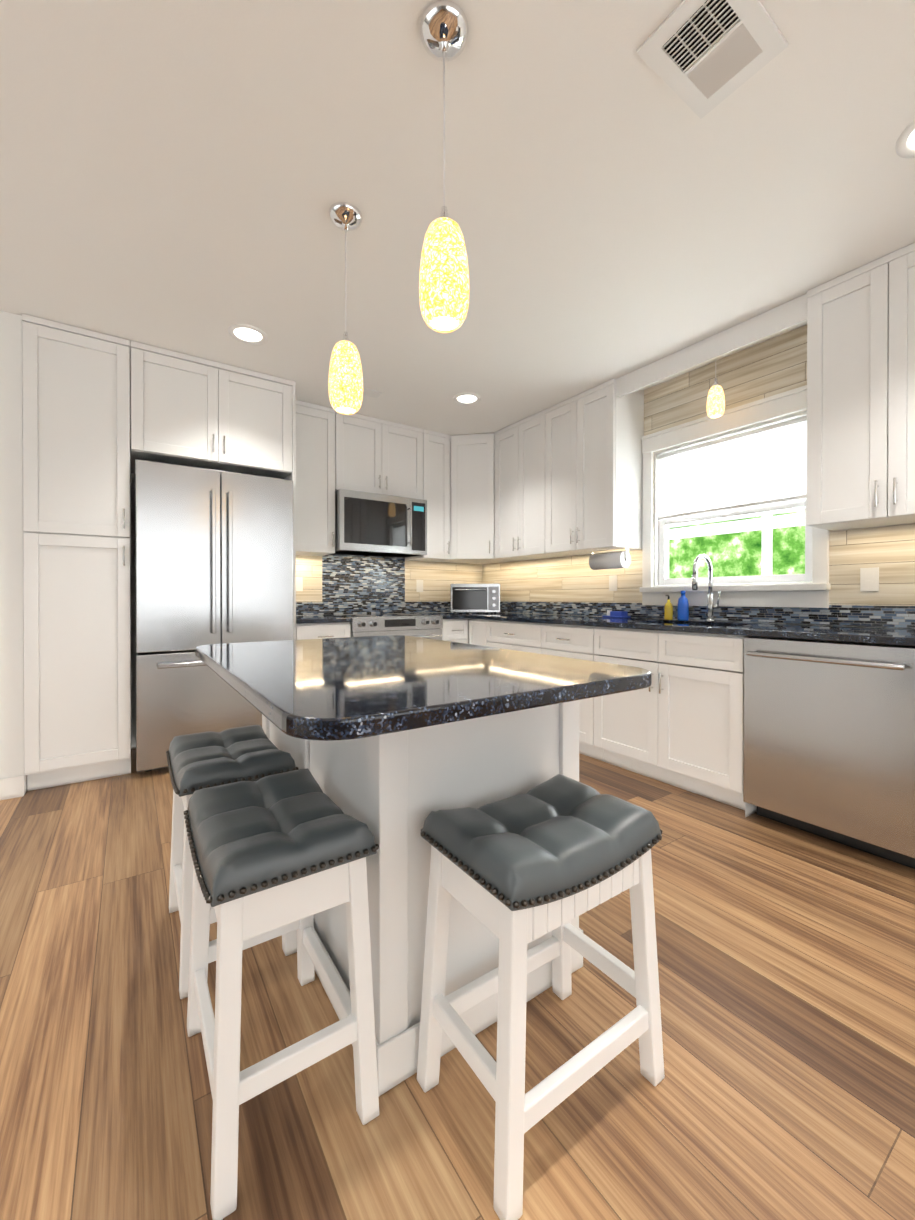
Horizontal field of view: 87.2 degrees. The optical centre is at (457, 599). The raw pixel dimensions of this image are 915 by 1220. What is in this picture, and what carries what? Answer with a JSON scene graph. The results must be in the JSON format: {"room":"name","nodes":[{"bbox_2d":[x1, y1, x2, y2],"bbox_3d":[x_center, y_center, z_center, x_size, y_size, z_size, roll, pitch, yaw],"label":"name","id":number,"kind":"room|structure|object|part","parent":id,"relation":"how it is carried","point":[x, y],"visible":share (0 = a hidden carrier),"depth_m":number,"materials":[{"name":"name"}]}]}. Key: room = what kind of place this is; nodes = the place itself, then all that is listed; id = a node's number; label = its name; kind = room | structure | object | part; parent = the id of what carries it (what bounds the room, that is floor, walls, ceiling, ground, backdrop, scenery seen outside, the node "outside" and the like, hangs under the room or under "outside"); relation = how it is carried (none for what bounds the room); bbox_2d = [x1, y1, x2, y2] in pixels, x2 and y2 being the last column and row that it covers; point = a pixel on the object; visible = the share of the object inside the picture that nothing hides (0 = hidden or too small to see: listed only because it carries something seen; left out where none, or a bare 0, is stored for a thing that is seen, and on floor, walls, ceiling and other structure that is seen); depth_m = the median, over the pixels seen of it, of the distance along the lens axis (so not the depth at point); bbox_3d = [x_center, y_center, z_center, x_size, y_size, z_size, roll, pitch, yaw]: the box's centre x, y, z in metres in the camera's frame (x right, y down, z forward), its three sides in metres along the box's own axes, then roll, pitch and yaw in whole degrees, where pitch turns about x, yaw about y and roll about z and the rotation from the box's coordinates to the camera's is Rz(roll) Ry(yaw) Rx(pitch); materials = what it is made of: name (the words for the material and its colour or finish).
{"room":"kitchen","nodes":[
{"label":"kitchen","id":0,"kind":"room"},
{"bbox_2d":[0,310,26,794],"bbox_3d":[-3.310,-0.221,2.070,2.234,2.450,0.593,0,0,-34],"label":"wall","id":1,"kind":"structure","parent":0,"point":[11,608],"depth_m":2.43,"materials":[{"name":"white paint"}]},
{"bbox_2d":[0,775,23,799],"bbox_3d":[-3.137,0.952,1.824,2.232,0.105,0.012,0,0,-34],"label":"baseboard","id":2,"kind":"structure","parent":1,"relation":"attached to","point":[11,787],"depth_m":2.42,"materials":[{"name":"white wood"}]},
{"bbox_2d":[130,457,466,748],"bbox_3d":[-2.108,-0.227,3.325,5.875,2.450,0.120,0,0,-34],"label":"wall","id":3,"kind":"structure","parent":0,"point":[133,614],"depth_m":3.21,"materials":[{"name":"white paint"}]},
{"bbox_2d":[130,341,295,639],"bbox_3d":[-1.617,-0.225,3.184,0.906,2.447,0.661,0,0,-34],"label":"upper cabinet","id":4,"kind":"object","parent":3,"relation":"attached to","point":[190,411],"visible":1,"depth_m":2.92,"materials":[{"name":"white wood"}]},
{"bbox_2d":[295,400,346,555],"bbox_3d":[-1.151,-0.903,3.700,0.441,1.096,0.330,0,0,-34],"label":"upper cabinet","id":5,"kind":"object","parent":3,"relation":"attached to","point":[321,431],"depth_m":3.59,"materials":[{"name":"white wood"}]},
{"bbox_2d":[347,414,414,498],"bbox_3d":[-0.701,-1.146,4.006,0.766,0.612,0.330,0,0,-34],"label":"upper cabinet","id":6,"kind":"object","parent":3,"relation":"attached to","point":[380,453],"depth_m":3.86,"materials":[{"name":"white wood"}]},
{"bbox_2d":[334,489,426,557],"bbox_3d":[-0.667,-0.606,3.958,0.758,0.456,0.452,0,0,-34],"label":"microwave","id":7,"kind":"object","parent":6,"relation":"attached to","point":[373,524],"visible":0.96,"depth_m":3.79,"materials":[{"name":"silver metal"}]},
{"bbox_2d":[296,554,479,614],"bbox_3d":[-0.596,-0.128,4.278,2.010,0.498,0.009,0,0,-34],"label":"backsplash","id":8,"kind":"structure","parent":3,"relation":"attached to","point":[352,584],"depth_m":4.19,"materials":[{"name":"tile"}]},
{"bbox_2d":[296,577,302,590],"bbox_3d":[-1.264,-0.125,3.815,0.070,0.114,0.004,0,0,-34],"label":"electrical outlet plate","id":9,"kind":"object","parent":8,"relation":"attached to","point":[299,580],"depth_m":3.82,"materials":[{"name":"white plastic"}]},
{"bbox_2d":[416,580,422,591],"bbox_3d":[-0.348,-0.128,4.441,0.070,0.114,0.004,0,0,-34],"label":"electrical outlet plate","id":10,"kind":"object","parent":8,"relation":"attached to","point":[419,583],"depth_m":4.44,"materials":[{"name":"white plastic"}]},
{"bbox_2d":[405,427,450,562],"bbox_3d":[-0.258,-0.906,4.279,0.393,1.096,0.381,0,0,-34],"label":"upper cabinet","id":11,"kind":"object","parent":3,"relation":"attached to","point":[430,446],"depth_m":4.16,"materials":[{"name":"white wood"}]},
{"bbox_2d":[447,433,521,563],"bbox_3d":[0.147,-0.906,4.418,0.671,1.096,0.608,0,0,-34],"label":"upper cabinet","id":12,"kind":"object","parent":3,"relation":"attached to","point":[450,479],"depth_m":4.21,"materials":[{"name":"white wood"}]},
{"bbox_2d":[0,749,914,1219],"bbox_3d":[-0.185,1.061,0.515,5.875,0.100,6.940,0,0,-34],"label":"floor","id":13,"kind":"structure","parent":0,"point":[784,1089],"depth_m":1.06,"materials":[{"name":"brown wood"}]},
{"bbox_2d":[22,314,130,790],"bbox_3d":[-2.179,-0.223,2.800,0.450,2.447,0.661,0,0,-34],"label":"pantry cabinet","id":14,"kind":"object","parent":13,"relation":"on","point":[76,556],"visible":1,"depth_m":2.56,"materials":[{"name":"white wood"}]},
{"bbox_2d":[135,459,292,771],"bbox_3d":[-1.593,0.103,3.147,0.858,1.790,0.687,0,0,-34],"label":"fridge","id":15,"kind":"object","parent":13,"relation":"on","point":[213,556],"visible":0.67,"depth_m":2.84,"materials":[{"name":"grey metal"}]},
{"bbox_2d":[166,725,298,998],"bbox_3d":[-0.699,0.722,1.470,0.308,0.569,0.436,0,0,-34],"label":"stool","id":16,"kind":"object","parent":13,"relation":"on","point":[203,760],"visible":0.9,"depth_m":1.36,"materials":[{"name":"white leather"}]},
{"bbox_2d":[184,768,378,1219],"bbox_3d":[-0.395,0.724,1.035,0.308,0.569,0.436,0,0,-34],"label":"stool","id":17,"kind":"object","parent":13,"relation":"on","point":[276,855],"visible":1,"depth_m":0.92,"materials":[{"name":"white wood"}]},
{"bbox_2d":[296,622,349,639],"bbox_3d":[-1.092,0.577,3.566,0.379,0.838,0.630,0,0,-34],"label":"base cabinet","id":18,"kind":"object","parent":13,"relation":"on","point":[340,629],"depth_m":3.30,"materials":[{"name":"white wood"}]},
{"bbox_2d":[296,615,351,623],"bbox_3d":[-1.082,0.141,3.550,0.383,0.030,0.643,0,0,-34],"label":"countertop","id":19,"kind":"structure","parent":18,"relation":"on","point":[304,619],"depth_m":3.32,"materials":[{"name":"stone"}]},
{"bbox_2d":[323,613,442,639],"bbox_3d":[-0.591,0.557,3.852,0.758,0.877,0.686,0,0,-34],"label":"range","id":20,"kind":"object","parent":13,"relation":"on","point":[429,626],"visible":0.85,"depth_m":3.63,"materials":[{"name":"silver metal"}]},
{"bbox_2d":[262,700,582,1095],"bbox_3d":[-0.209,0.602,1.586,0.615,0.808,1.070,0,0,-34],"label":"kitchen island","id":21,"kind":"object","parent":13,"relation":"on","point":[392,791],"visible":0.29,"depth_m":1.09,"materials":[{"name":"white wood"}]},
{"bbox_2d":[195,635,651,740],"bbox_3d":[-0.233,0.180,1.428,0.850,0.032,1.330,0,0,-34],"label":"island countertop","id":22,"kind":"structure","parent":21,"relation":"on","point":[333,689],"depth_m":1.00,"materials":[{"name":"stone"}]},
{"bbox_2d":[441,619,463,642],"bbox_3d":[-0.172,0.574,4.164,0.271,0.838,0.679,0,0,-34],"label":"base cabinet","id":23,"kind":"object","parent":13,"relation":"on","point":[453,629],"depth_m":3.91,"materials":[{"name":"white wood"}]},
{"bbox_2d":[419,612,467,618],"bbox_3d":[-0.195,0.138,4.153,0.231,0.030,0.647,0,0,-34],"label":"countertop","id":24,"kind":"structure","parent":23,"relation":"on","point":[449,615],"depth_m":3.96,"materials":[{"name":"stone"}]},
{"bbox_2d":[468,612,914,645],"bbox_3d":[1.117,0.144,3.009,0.644,0.030,4.018,0,0,-34],"label":"countertop","id":25,"kind":"structure","parent":23,"relation":"on","point":[892,636],"depth_m":2.38,"materials":[{"name":"stone"}]},
{"bbox_2d":[450,584,499,612],"bbox_3d":[0.155,-0.011,4.398,0.440,0.265,0.337,0,0,-2],"label":"toaster oven","id":26,"kind":"object","parent":25,"relation":"on","point":[474,597],"visible":1,"depth_m":4.26,"materials":[{"name":"silver metal"}]},
{"bbox_2d":[602,610,630,617],"bbox_3d":[1.131,0.101,3.419,0.090,0.050,0.180,0,0,-34],"label":"sponge caddy","id":27,"kind":"object","parent":25,"relation":"on","point":[616,614],"visible":1,"depth_m":3.37,"materials":[{"name":"blue plastic"}]},
{"bbox_2d":[664,595,672,619],"bbox_3d":[1.348,0.049,3.071,0.055,0.158,0.049,0,0,-34],"label":"soap bottle","id":28,"kind":"object","parent":25,"relation":"on","point":[668,610],"visible":0.96,"depth_m":3.05,"materials":[{"name":"yellow plastic"}]},
{"bbox_2d":[677,591,688,620],"bbox_3d":[1.403,0.036,2.986,0.064,0.185,0.064,0,0,-34],"label":"soap bottle","id":29,"kind":"object","parent":25,"relation":"on","point":[683,610],"visible":0.98,"depth_m":2.96,"materials":[{"name":"blue plastic"}]},
{"bbox_2d":[692,554,720,621],"bbox_3d":[1.442,-0.069,2.790,0.213,0.396,0.084,0,0,-34],"label":"faucet","id":30,"kind":"object","parent":25,"relation":"on","point":[711,606],"visible":1,"depth_m":2.83,"materials":[{"name":"silver metal"}]},
{"bbox_2d":[464,619,491,646],"bbox_3d":[0.407,0.575,4.029,0.689,0.838,0.333,0,0,-34],"label":"base cabinet","id":31,"kind":"object","parent":13,"relation":"on","point":[476,631],"depth_m":3.88,"materials":[{"name":"white wood"}]},
{"bbox_2d":[492,620,531,652],"bbox_3d":[0.666,0.577,3.701,0.630,0.838,0.707,0,0,-34],"label":"base cabinet","id":32,"kind":"object","parent":13,"relation":"on","point":[511,635],"depth_m":3.53,"materials":[{"name":"white wood"}]},
{"bbox_2d":[417,774,664,1219],"bbox_3d":[0.175,0.724,1.010,0.436,0.569,0.308,0,0,-34],"label":"stool","id":33,"kind":"object","parent":13,"relation":"on","point":[518,873],"visible":1,"depth_m":0.93,"materials":[{"name":"white wood"}]},
{"bbox_2d":[532,623,667,766],"bbox_3d":[0.957,0.579,3.275,0.630,0.838,0.568,0,0,-34],"label":"base cabinet","id":34,"kind":"object","parent":13,"relation":"on","point":[615,729],"depth_m":2.77,"materials":[{"name":"white wood"}]},
{"bbox_2d":[743,636,914,868],"bbox_3d":[1.701,0.587,2.102,0.663,0.834,0.596,0,0,-34],"label":"dishwasher","id":35,"kind":"object","parent":13,"relation":"on","point":[829,740],"visible":0.98,"depth_m":1.91,"materials":[{"name":"grey metal"}]},
{"bbox_2d":[0,0,914,435],"bbox_3d":[-0.185,-1.489,0.502,5.875,0.100,6.940,0,0,-34],"label":"ceiling","id":36,"kind":"structure","parent":0,"point":[180,176],"depth_m":1.66,"materials":[{"name":"white paint"}]},
{"bbox_2d":[228,324,266,344],"bbox_3d":[-1.141,-1.444,2.617,0.196,0.008,0.196,0,0,-34],"label":"recessed light","id":37,"kind":"object","parent":36,"relation":"in","point":[246,333],"visible":1,"depth_m":2.61,"materials":[{"name":"white"}]},
{"bbox_2d":[328,202,362,414],"bbox_3d":[-0.420,-1.077,1.805,0.128,0.734,0.128,0,0,-34],"label":"pendant light","id":38,"kind":"object","parent":36,"relation":"hanging from","point":[345,385],"visible":1,"depth_m":1.76,"materials":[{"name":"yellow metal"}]},
{"bbox_2d":[363,388,382,397],"bbox_3d":[-0.604,-1.446,3.365,0.130,0.011,0.100,0,0,-34],"label":"ceiling detector","id":39,"kind":"object","parent":36,"relation":"attached to","point":[371,393],"visible":0.79,"depth_m":3.35,"materials":[{"name":"white plastic"}]},
{"bbox_2d":[419,0,468,332],"bbox_3d":[-0.034,-1.069,1.217,0.128,0.744,0.128,0,0,-34],"label":"pendant light","id":40,"kind":"object","parent":36,"relation":"hanging from","point":[444,270],"visible":1,"depth_m":1.18,"materials":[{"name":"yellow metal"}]},
{"bbox_2d":[453,392,480,404],"bbox_3d":[0.069,-1.448,3.461,0.196,0.008,0.196,0,0,-34],"label":"recessed light","id":41,"kind":"object","parent":36,"relation":"in","point":[467,398],"visible":1,"depth_m":3.46,"materials":[{"name":"white"}]},
{"bbox_2d":[637,0,787,118],"bbox_3d":[0.663,-1.436,1.251,0.310,0.011,0.230,0,0,-34],"label":"ceiling vent","id":42,"kind":"object","parent":36,"relation":"in","point":[701,58],"visible":1,"depth_m":1.25,"materials":[{"name":"white"}]},
{"bbox_2d":[707,358,724,418],"bbox_3d":[1.466,-1.244,2.727,0.100,0.409,0.100,0,0,-34],"label":"light","id":43,"kind":"object","parent":36,"relation":"hanging from","point":[716,403],"visible":0.73,"depth_m":2.70,"materials":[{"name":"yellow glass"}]},
{"bbox_2d":[895,120,914,157],"bbox_3d":[1.469,-1.438,1.466,0.196,0.008,0.196,0,0,-34],"label":"recessed light","id":44,"kind":"object","parent":36,"relation":"in","point":[905,146],"visible":1,"depth_m":1.51,"materials":[{"name":"white"}]},
{"bbox_2d":[490,410,908,628],"bbox_3d":[2.225,-0.221,2.082,0.120,2.450,6.820,0,0,-34],"label":"wall","id":45,"kind":"structure","parent":0,"point":[732,621],"depth_m":2.77,"materials":[{"name":"white paint"}]},
{"bbox_2d":[495,414,542,559],"bbox_3d":[0.650,-0.904,3.984,0.330,1.096,0.670,0,0,-34],"label":"upper cabinet","id":46,"kind":"object","parent":45,"relation":"attached to","point":[514,443],"depth_m":3.95,"materials":[{"name":"white wood"}]},
{"bbox_2d":[535,379,643,557],"bbox_3d":[0.964,-0.902,3.524,0.330,1.096,0.690,0,0,-34],"label":"upper cabinet","id":47,"kind":"object","parent":45,"relation":"attached to","point":[569,477],"depth_m":3.32,"materials":[{"name":"white wood"}]},
{"bbox_2d":[589,548,630,569],"bbox_3d":[1.065,-0.283,3.372,0.116,0.133,0.300,0,0,-34],"label":"paper towel","id":48,"kind":"object","parent":47,"relation":"attached to","point":[613,560],"visible":1,"depth_m":3.31,"materials":[{"name":"white paper"}]},
{"bbox_2d":[480,325,914,628],"bbox_3d":[1.382,-0.662,3.199,0.009,1.576,4.019,0,0,-34],"label":"backsplash","id":49,"kind":"structure","parent":45,"relation":"attached to","point":[567,585],"depth_m":2.80,"materials":[{"name":"tile"}]},
{"bbox_2d":[609,575,616,590],"bbox_3d":[1.145,-0.123,3.536,0.005,0.114,0.070,0,0,-34],"label":"electrical outlet plate","id":50,"kind":"object","parent":49,"relation":"attached to","point":[612,578],"depth_m":3.53,"materials":[{"name":"white plastic"}]},
{"bbox_2d":[860,567,878,591],"bbox_3d":[1.982,-0.097,2.311,0.005,0.114,0.070,0,0,-34],"label":"electrical outlet plate","id":51,"kind":"object","parent":49,"relation":"attached to","point":[869,579],"depth_m":2.31,"materials":[{"name":"white plastic"}]},
{"bbox_2d":[639,385,830,607],"bbox_3d":[1.618,-0.539,2.899,0.160,1.158,1.075,0,0,-34],"label":"window","id":52,"kind":"structure","parent":45,"relation":"in","point":[814,593],"depth_m":2.83,"materials":[{"name":"white wood"}]},
{"bbox_2d":[657,415,806,519],"bbox_3d":[1.617,-0.763,2.899,0.032,0.440,0.898,0,0,-34],"label":"window blind","id":53,"kind":"object","parent":52,"relation":"attached to","point":[763,465],"visible":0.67,"depth_m":2.84,"materials":[{"name":"white fabric"}]},
{"bbox_3d":[1.653,-0.543,2.925,0.058,0.887,0.902,0,0,-34],"label":"window sash","id":54,"kind":"part","parent":52,"relation":"part of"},
{"bbox_2d":[807,242,914,530],"bbox_3d":[1.953,-0.895,2.076,0.330,1.096,0.648,0,0,-34],"label":"upper cabinet","id":55,"kind":"object","parent":45,"relation":"attached to","point":[861,321],"depth_m":2.09,"materials":[{"name":"white wood"}]},
{"bbox_2d":[616,294,806,397],"bbox_3d":[1.353,-1.386,2.712,0.020,0.123,1.079,0,0,-34],"label":"window valance","id":56,"kind":"object","parent":55,"relation":"attached to","point":[783,317],"visible":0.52,"depth_m":2.60,"materials":[{"name":"white wood"}]},
{"label":"outside","id":57,"kind":"structure","parent":0,"visible":0},
{"bbox_2d":[667,498,806,584],"bbox_3d":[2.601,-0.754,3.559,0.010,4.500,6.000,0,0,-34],"label":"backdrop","id":58,"kind":"structure","parent":57,"point":[771,543],"depth_m":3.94,"materials":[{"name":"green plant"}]}
]}

